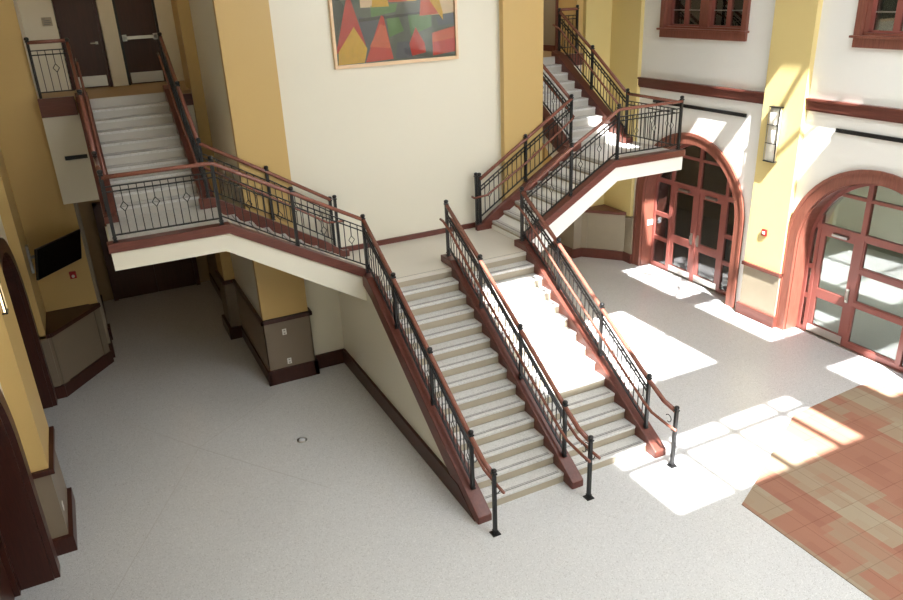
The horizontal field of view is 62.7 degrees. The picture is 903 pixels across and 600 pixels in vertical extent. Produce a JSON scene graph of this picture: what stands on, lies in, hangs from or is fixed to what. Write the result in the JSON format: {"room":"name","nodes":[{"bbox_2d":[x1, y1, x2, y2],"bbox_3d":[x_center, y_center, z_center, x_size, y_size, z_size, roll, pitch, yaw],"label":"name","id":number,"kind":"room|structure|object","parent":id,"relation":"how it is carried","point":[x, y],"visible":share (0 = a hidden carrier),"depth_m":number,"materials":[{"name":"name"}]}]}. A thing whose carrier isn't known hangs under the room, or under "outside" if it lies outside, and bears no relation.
{"room":"building lobby","nodes":[
{"label":"building lobby","id":0,"kind":"room"},
{"bbox_2d":[13,0,38,98],"bbox_3d":[-8.030,-5.433,13.614,0.060,3.320,1.880,-13,25,-24],"label":"wall","id":1,"kind":"structure","parent":0,"point":[14,1],"depth_m":13.59,"materials":[{"name":"beige paint"}]},
{"bbox_2d":[0,148,77,555],"bbox_3d":[-4.239,-0.020,5.402,0.790,10.000,18.500,-13,25,-24],"label":"wall","id":2,"kind":"structure","parent":0,"point":[18,386],"depth_m":9.96,"materials":[{"name":"beige paint"}]},
{"bbox_2d":[0,284,8,314],"bbox_3d":[-5.386,-0.346,8.710,0.062,1.080,0.153,-13,25,-24],"label":"wall sconce","id":3,"kind":"object","parent":2,"relation":"attached to","point":[4,310],"visible":1,"depth_m":8.85,"materials":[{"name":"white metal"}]},
{"bbox_2d":[0,238,57,408],"bbox_3d":[-7.041,0.853,11.802,0.600,3.640,3.460,-13,25,-24],"label":"door","id":4,"kind":"structure","parent":2,"relation":"in","point":[14,282],"depth_m":13.19,"materials":[{"name":"brown wood"}]},
{"bbox_2d":[0,389,60,599],"bbox_3d":[-4.792,2.512,7.644,0.600,3.640,3.460,-13,25,-24],"label":"door","id":5,"kind":"structure","parent":2,"relation":"in","point":[28,556],"depth_m":9.21,"materials":[{"name":"brown wood"}]},
{"bbox_2d":[25,229,81,280],"bbox_3d":[-7.529,-0.865,13.861,0.618,0.600,1.195,3,23,12],"label":"television","id":6,"kind":"object","parent":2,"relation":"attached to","point":[53,256],"visible":1,"depth_m":13.73,"materials":[{"name":"black plastic"}]},
{"bbox_2d":[0,0,113,395],"bbox_3d":[-7.763,-2.993,12.801,1.652,10.000,1.327,-13,25,-24],"label":"wall","id":7,"kind":"structure","parent":0,"point":[78,342],"depth_m":13.96,"materials":[{"name":"paint"}]},
{"bbox_2d":[69,271,76,278],"bbox_3d":[-7.446,-0.489,14.583,0.120,0.140,0.070,-13,25,-24],"label":"fire alarm","id":8,"kind":"object","parent":7,"relation":"attached to","point":[72,274],"visible":1,"depth_m":14.57,"materials":[{"name":"red plastic"}]},
{"bbox_2d":[17,0,183,91],"bbox_3d":[-7.130,-5.883,14.946,2.920,3.600,0.220,-13,25,-24],"label":"wall","id":9,"kind":"structure","parent":0,"point":[31,11],"depth_m":14.94,"materials":[{"name":"beige paint"}]},
{"bbox_2d":[41,17,52,25],"bbox_3d":[-7.933,-5.457,14.535,0.180,0.160,0.024,-13,25,-24],"label":"room sign","id":10,"kind":"object","parent":9,"relation":"attached to","point":[46,21],"visible":1,"depth_m":14.53,"materials":[{"name":"beige plastic"}]},
{"bbox_2d":[51,0,113,89],"bbox_3d":[-7.454,-5.393,14.899,0.800,2.200,0.172,-13,25,-24],"label":"door","id":11,"kind":"structure","parent":9,"relation":"in","point":[77,20],"depth_m":14.96,"materials":[{"name":"brown wood"}]},
{"bbox_2d":[112,0,165,84],"bbox_3d":[-6.486,-5.623,15.344,0.840,2.200,0.190,-13,25,-24],"label":"door","id":12,"kind":"structure","parent":9,"relation":"in","point":[136,20],"depth_m":15.41,"materials":[{"name":"brown wood"}]},
{"bbox_2d":[37,80,198,203],"bbox_3d":[-6.936,-3.620,15.767,2.860,1.940,3.890,-13,25,-24],"label":"landing","id":13,"kind":"structure","parent":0,"point":[59,112],"depth_m":13.85,"materials":[{"name":"beige paint"}]},
{"bbox_2d":[24,37,74,98],"bbox_3d":[-7.135,-4.113,13.227,0.641,1.120,0.082,-13,25,-24],"label":"stair railing","id":14,"kind":"object","parent":13,"relation":"on","point":[26,39],"visible":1,"depth_m":13.12,"materials":[{"name":"black metal"}]},
{"bbox_2d":[65,154,87,159],"bbox_3d":[-6.991,-2.661,13.812,0.380,0.070,0.041,-13,25,-24],"label":"air vent","id":15,"kind":"object","parent":13,"relation":"in","point":[81,156],"visible":1,"depth_m":13.80,"materials":[{"name":"black metal"}]},
{"bbox_2d":[78,200,209,300],"bbox_3d":[-7.868,-4.246,17.447,2.920,8.700,0.150,-13,25,-24],"label":"wall","id":16,"kind":"structure","parent":0,"point":[86,209],"depth_m":18.22,"materials":[{"name":"beige paint"}]},
{"bbox_2d":[92,202,200,300],"bbox_3d":[-7.586,-1.364,18.568,2.100,2.500,0.150,-13,25,-24],"label":"door","id":17,"kind":"structure","parent":16,"relation":"in","point":[142,280],"depth_m":18.78,"materials":[{"name":"brown wood"}]},
{"bbox_2d":[171,0,543,385],"bbox_3d":[-2.436,-4.657,16.185,6.540,10.000,6.550,-13,25,-24],"label":"wall","id":18,"kind":"structure","parent":0,"point":[393,143],"depth_m":13.93,"materials":[{"name":"beige paint"}]},
{"bbox_2d":[328,0,458,69],"bbox_3d":[-0.990,-5.074,13.113,2.420,1.720,0.070,-13,25,-24],"label":"framed painting","id":19,"kind":"object","parent":18,"relation":"attached to","point":[364,33],"visible":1,"depth_m":13.20,"materials":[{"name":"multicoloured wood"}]},
{"bbox_2d":[341,222,475,251],"bbox_3d":[-0.811,-1.254,14.752,3.040,0.100,0.040,-13,25,-24],"label":"baseboard","id":20,"kind":"structure","parent":18,"relation":"attached to","point":[469,225],"depth_m":14.73,"materials":[{"name":"brown wood"}]},
{"bbox_2d":[14,246,902,599],"bbox_3d":[2.951,2.064,12.833,22.000,0.201,23.000,-13,25,-24],"label":"floor","id":21,"kind":"structure","parent":0,"point":[188,473],"depth_m":11.38,"materials":[{"name":"stone"}]},
{"bbox_2d":[297,437,306,442],"bbox_3d":[-2.513,2.348,12.459,0.170,0.011,0.170,-13,25,-24],"label":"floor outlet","id":22,"kind":"object","parent":21,"relation":"on","point":[301,439],"visible":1,"depth_m":12.45,"materials":[{"name":"metal"}]},
{"bbox_2d":[338,228,665,524],"bbox_3d":[0.548,0.725,12.873,3.380,2.430,5.690,-13,25,-24],"label":"staircase","id":23,"kind":"structure","parent":21,"relation":"on","point":[376,352],"depth_m":12.21,"materials":[{"name":"stone"}]},
{"bbox_2d":[105,197,366,300],"bbox_3d":[-3.498,-0.735,12.506,4.050,1.870,1.700,-13,25,-24],"label":"landing","id":24,"kind":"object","parent":23,"relation":"on","point":[145,248],"depth_m":11.84,"materials":[{"name":"paint"}]},
{"bbox_2d":[74,85,213,225],"bbox_3d":[-5.442,-2.524,13.163,1.760,2.128,2.880,-13,25,-24],"label":"staircase","id":25,"kind":"structure","parent":24,"relation":"on","point":[141,131],"depth_m":13.13,"materials":[{"name":"stone"}]},
{"bbox_2d":[64,38,106,211],"bbox_3d":[-5.883,-2.818,12.064,0.148,2.600,4.247,-13,25,-24],"label":"stair railing","id":26,"kind":"object","parent":25,"relation":"on","point":[78,89],"visible":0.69,"depth_m":12.35,"materials":[{"name":"brown wood"}]},
{"bbox_2d":[156,32,203,183],"bbox_3d":[-4.845,-3.437,13.200,0.148,2.429,2.882,-13,25,-24],"label":"stair railing","id":27,"kind":"object","parent":25,"relation":"on","point":[188,127],"visible":0.94,"depth_m":13.13,"materials":[{"name":"brown wood"}]},
{"bbox_2d":[96,155,365,265],"bbox_3d":[-3.218,-1.204,11.554,3.826,2.189,0.082,-13,25,-24],"label":"stair railing","id":28,"kind":"object","parent":24,"relation":"on","point":[210,162],"visible":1,"depth_m":11.21,"materials":[{"name":"black metal"}]},
{"bbox_2d":[196,138,342,248],"bbox_3d":[-3.083,-1.794,13.039,2.350,2.370,0.168,-13,25,-24],"label":"stair railing","id":29,"kind":"object","parent":24,"relation":"on","point":[200,144],"visible":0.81,"depth_m":12.94,"materials":[{"name":"black metal"}]},
{"bbox_2d":[360,214,504,537],"bbox_3d":[-0.421,0.879,11.273,0.167,3.470,4.542,-13,25,-24],"label":"stair railing","id":30,"kind":"object","parent":23,"relation":"on","point":[368,237],"visible":1,"depth_m":11.06,"materials":[{"name":"black metal"}]},
{"bbox_2d":[439,200,600,500],"bbox_3d":[0.951,0.559,11.887,0.214,3.470,4.542,-13,25,-24],"label":"stair railing","id":31,"kind":"object","parent":23,"relation":"on","point":[521,336],"visible":1,"depth_m":11.70,"materials":[{"name":"black metal"}]},
{"bbox_2d":[475,141,685,251],"bbox_3d":[2.576,-2.151,15.226,4.080,1.870,1.700,-13,25,-24],"label":"staircase","id":32,"kind":"structure","parent":23,"relation":"on","point":[505,218],"depth_m":14.77,"materials":[{"name":"stone"}]},
{"bbox_2d":[471,94,573,224],"bbox_3d":[1.465,-2.854,15.076,2.415,2.370,0.168,-13,25,-24],"label":"stair railing","id":33,"kind":"object","parent":32,"relation":"on","point":[477,179],"visible":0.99,"depth_m":15.05,"materials":[{"name":"black metal"}]},
{"bbox_2d":[543,51,632,157],"bbox_3d":[2.500,-4.375,16.719,1.743,2.128,2.880,-13,25,-24],"label":"staircase","id":34,"kind":"structure","parent":32,"relation":"on","point":[589,110],"depth_m":16.61,"materials":[{"name":"stone"}]},
{"bbox_2d":[543,64,574,135],"bbox_3d":[1.815,-4.989,16.183,0.148,2.429,2.882,-13,25,-24],"label":"stair railing","id":35,"kind":"object","parent":34,"relation":"on","point":[547,71],"visible":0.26,"depth_m":15.62,"materials":[{"name":"black metal"}]},
{"bbox_2d":[552,8,675,144],"bbox_3d":[3.449,-4.994,16.243,0.148,2.600,4.247,-13,25,-24],"label":"stair railing","id":36,"kind":"object","parent":34,"relation":"on","point":[560,13],"visible":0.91,"depth_m":16.52,"materials":[{"name":"black metal"}]},
{"bbox_2d":[524,95,684,232],"bbox_3d":[2.968,-2.647,14.325,3.738,2.188,0.082,-13,25,-24],"label":"stair railing","id":37,"kind":"object","parent":32,"relation":"on","point":[619,109],"visible":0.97,"depth_m":14.13,"materials":[{"name":"black metal"}]},
{"bbox_2d":[515,187,679,468],"bbox_3d":[2.323,0.239,12.502,0.167,3.470,4.542,-13,25,-24],"label":"stair railing","id":38,"kind":"object","parent":23,"relation":"on","point":[646,402],"visible":1,"depth_m":12.37,"materials":[{"name":"black metal"}]},
{"bbox_2d":[742,380,902,599],"bbox_3d":[6.886,2.764,10.500,5.030,0.010,5.130,-13,25,-24],"label":"tiled floor section","id":39,"kind":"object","parent":21,"relation":"on","point":[831,484],"visible":1,"depth_m":10.74,"materials":[{"name":"tile"}]},
{"bbox_2d":[542,0,583,166],"bbox_3d":[2.338,-6.417,19.854,0.210,10.000,3.580,-13,25,-24],"label":"wall","id":40,"kind":"structure","parent":0,"point":[561,3],"depth_m":18.61,"materials":[{"name":"paint"}]},
{"bbox_2d":[549,237,571,256],"bbox_3d":[2.432,-2.357,21.421,0.100,1.300,3.550,-13,25,-24],"label":"baseboard","id":41,"kind":"structure","parent":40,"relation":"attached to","point":[568,249],"depth_m":20.31,"materials":[{"name":"brown wood"}]},
{"bbox_2d":[543,51,582,73],"bbox_3d":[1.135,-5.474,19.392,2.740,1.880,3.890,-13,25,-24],"label":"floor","id":42,"kind":"structure","parent":0,"point":[545,53],"depth_m":17.98,"materials":[{"name":"beige paint"}]},
{"bbox_2d":[560,5,578,52],"bbox_3d":[2.805,-6.431,17.679,0.531,1.120,0.082,-13,25,-24],"label":"stair railing","id":43,"kind":"object","parent":42,"relation":"on","point":[576,8],"visible":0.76,"depth_m":17.62,"materials":[{"name":"black metal"}]},
{"bbox_2d":[558,0,625,260],"bbox_3d":[3.140,-6.371,19.663,1.590,10.000,4.648,-13,25,-24],"label":"wall","id":44,"kind":"structure","parent":0,"point":[598,232],"depth_m":19.58,"materials":[{"name":"paint"}]},
{"bbox_2d":[543,0,557,50],"bbox_3d":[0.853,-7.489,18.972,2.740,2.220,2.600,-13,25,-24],"label":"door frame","id":45,"kind":"structure","parent":44,"relation":"attached to","point":[545,47],"depth_m":18.75,"materials":[{"name":"brown wood"}]},
{"bbox_2d":[604,0,902,327],"bbox_3d":[8.343,-2.953,11.037,0.620,10.000,18.500,-13,25,-24],"label":"wall","id":46,"kind":"structure","parent":0,"point":[794,51],"depth_m":14.83,"materials":[{"name":"white paint"}]},
{"bbox_2d":[631,132,744,308],"bbox_3d":[5.701,-2.127,17.504,0.550,3.660,3.500,-13,25,-24],"label":"door","id":47,"kind":"structure","parent":46,"relation":"in","point":[697,211],"depth_m":17.64,"materials":[{"name":"brown wood"}]},
{"bbox_2d":[647,219,652,224],"bbox_3d":[5.088,-1.991,18.994,0.170,0.140,0.028,-13,25,-24],"label":"card reader","id":48,"kind":"object","parent":47,"relation":"attached to","point":[649,222],"visible":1,"depth_m":18.98,"materials":[{"name":"white plastic"}]},
{"bbox_2d":[653,100,746,116],"bbox_3d":[5.433,-4.267,16.451,0.041,0.070,2.830,-13,25,-24],"label":"air vent","id":49,"kind":"object","parent":46,"relation":"in","point":[654,101],"visible":0.95,"depth_m":16.11,"materials":[{"name":"black metal"}]},
{"bbox_2d":[637,77,764,103],"bbox_3d":[5.384,-4.629,16.298,0.100,0.230,3.840,-13,25,-24],"label":"trim","id":50,"kind":"structure","parent":46,"relation":"attached to","point":[736,94],"depth_m":16.08,"materials":[{"name":"brown wood"}]},
{"bbox_2d":[656,0,750,41],"bbox_3d":[5.370,-6.805,15.471,0.360,2.560,2.600,-13,25,-24],"label":"window","id":51,"kind":"structure","parent":46,"relation":"in","point":[727,20],"depth_m":15.73,"materials":[{"name":"brown wood"}]},
{"bbox_2d":[761,229,767,236],"bbox_3d":[6.466,-1.394,15.331,0.048,0.140,0.120,-13,25,-24],"label":"fire alarm","id":52,"kind":"object","parent":46,"relation":"attached to","point":[764,231],"visible":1,"depth_m":15.31,"materials":[{"name":"red plastic"}]},
{"bbox_2d":[763,105,783,162],"bbox_3d":[6.330,-3.256,14.585,0.112,1.080,0.273,-13,25,-24],"label":"wall sconce","id":53,"kind":"object","parent":46,"relation":"attached to","point":[773,126],"visible":1,"depth_m":14.55,"materials":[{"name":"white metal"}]},
{"bbox_2d":[775,169,902,373],"bbox_3d":[7.766,-0.604,13.687,0.550,3.660,3.500,-13,25,-24],"label":"door","id":54,"kind":"structure","parent":46,"relation":"in","point":[798,306],"depth_m":14.49,"materials":[{"name":"brown wood"}]},
{"bbox_2d":[805,97,902,123],"bbox_3d":[9.482,-1.606,8.720,0.100,0.230,12.540,-13,25,-24],"label":"trim","id":55,"kind":"structure","parent":46,"relation":"attached to","point":[888,114],"depth_m":13.05,"materials":[{"name":"brown wood"}]},
{"bbox_2d":[835,128,902,142],"bbox_3d":[7.657,-2.626,12.339,0.041,0.070,2.860,-13,25,-24],"label":"air vent","id":56,"kind":"object","parent":46,"relation":"in","point":[838,130],"visible":1,"depth_m":12.95,"materials":[{"name":"black metal"}]},
{"bbox_2d":[849,0,902,49],"bbox_3d":[7.574,-5.179,11.396,0.360,2.560,2.600,-13,25,-24],"label":"window","id":57,"kind":"structure","parent":46,"relation":"in","point":[865,35],"depth_m":12.54,"materials":[{"name":"brown wood"}]},
{"bbox_2d":[813,186,902,279],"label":"window","id":58,"kind":"structure","parent":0,"point":[847,213],"depth_m":17.88,"materials":[{"name":"clear glass"}]},
{"bbox_2d":[879,0,902,30],"bbox_3d":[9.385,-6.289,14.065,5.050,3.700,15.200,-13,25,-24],"label":"window pane","id":59,"kind":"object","parent":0,"point":[887,19],"depth_m":16.44,"materials":[{"name":"clear glass"}]},
{"bbox_3d":[-8.162,-1.667,16.069,0.220,5.050,3.580,-13,25,-24],"label":"wall","id":60,"kind":"structure","parent":0,"visible":0},
{"bbox_2d":[74,203,110,343],"bbox_3d":[-7.498,-0.694,15.431,0.050,3.100,1.080,-13,25,-24],"label":"trim","id":61,"kind":"structure","parent":60,"relation":"attached to","point":[76,206],"depth_m":15.12,"materials":[{"name":"dark stained wood"}]},
{"bbox_2d":[100,295,114,357],"bbox_3d":[-7.879,0.518,16.974,0.100,0.300,3.380,-13,25,-24],"label":"baseboard","id":62,"kind":"structure","parent":60,"relation":"attached to","point":[111,347],"depth_m":16.36,"materials":[{"name":"brown wood"}]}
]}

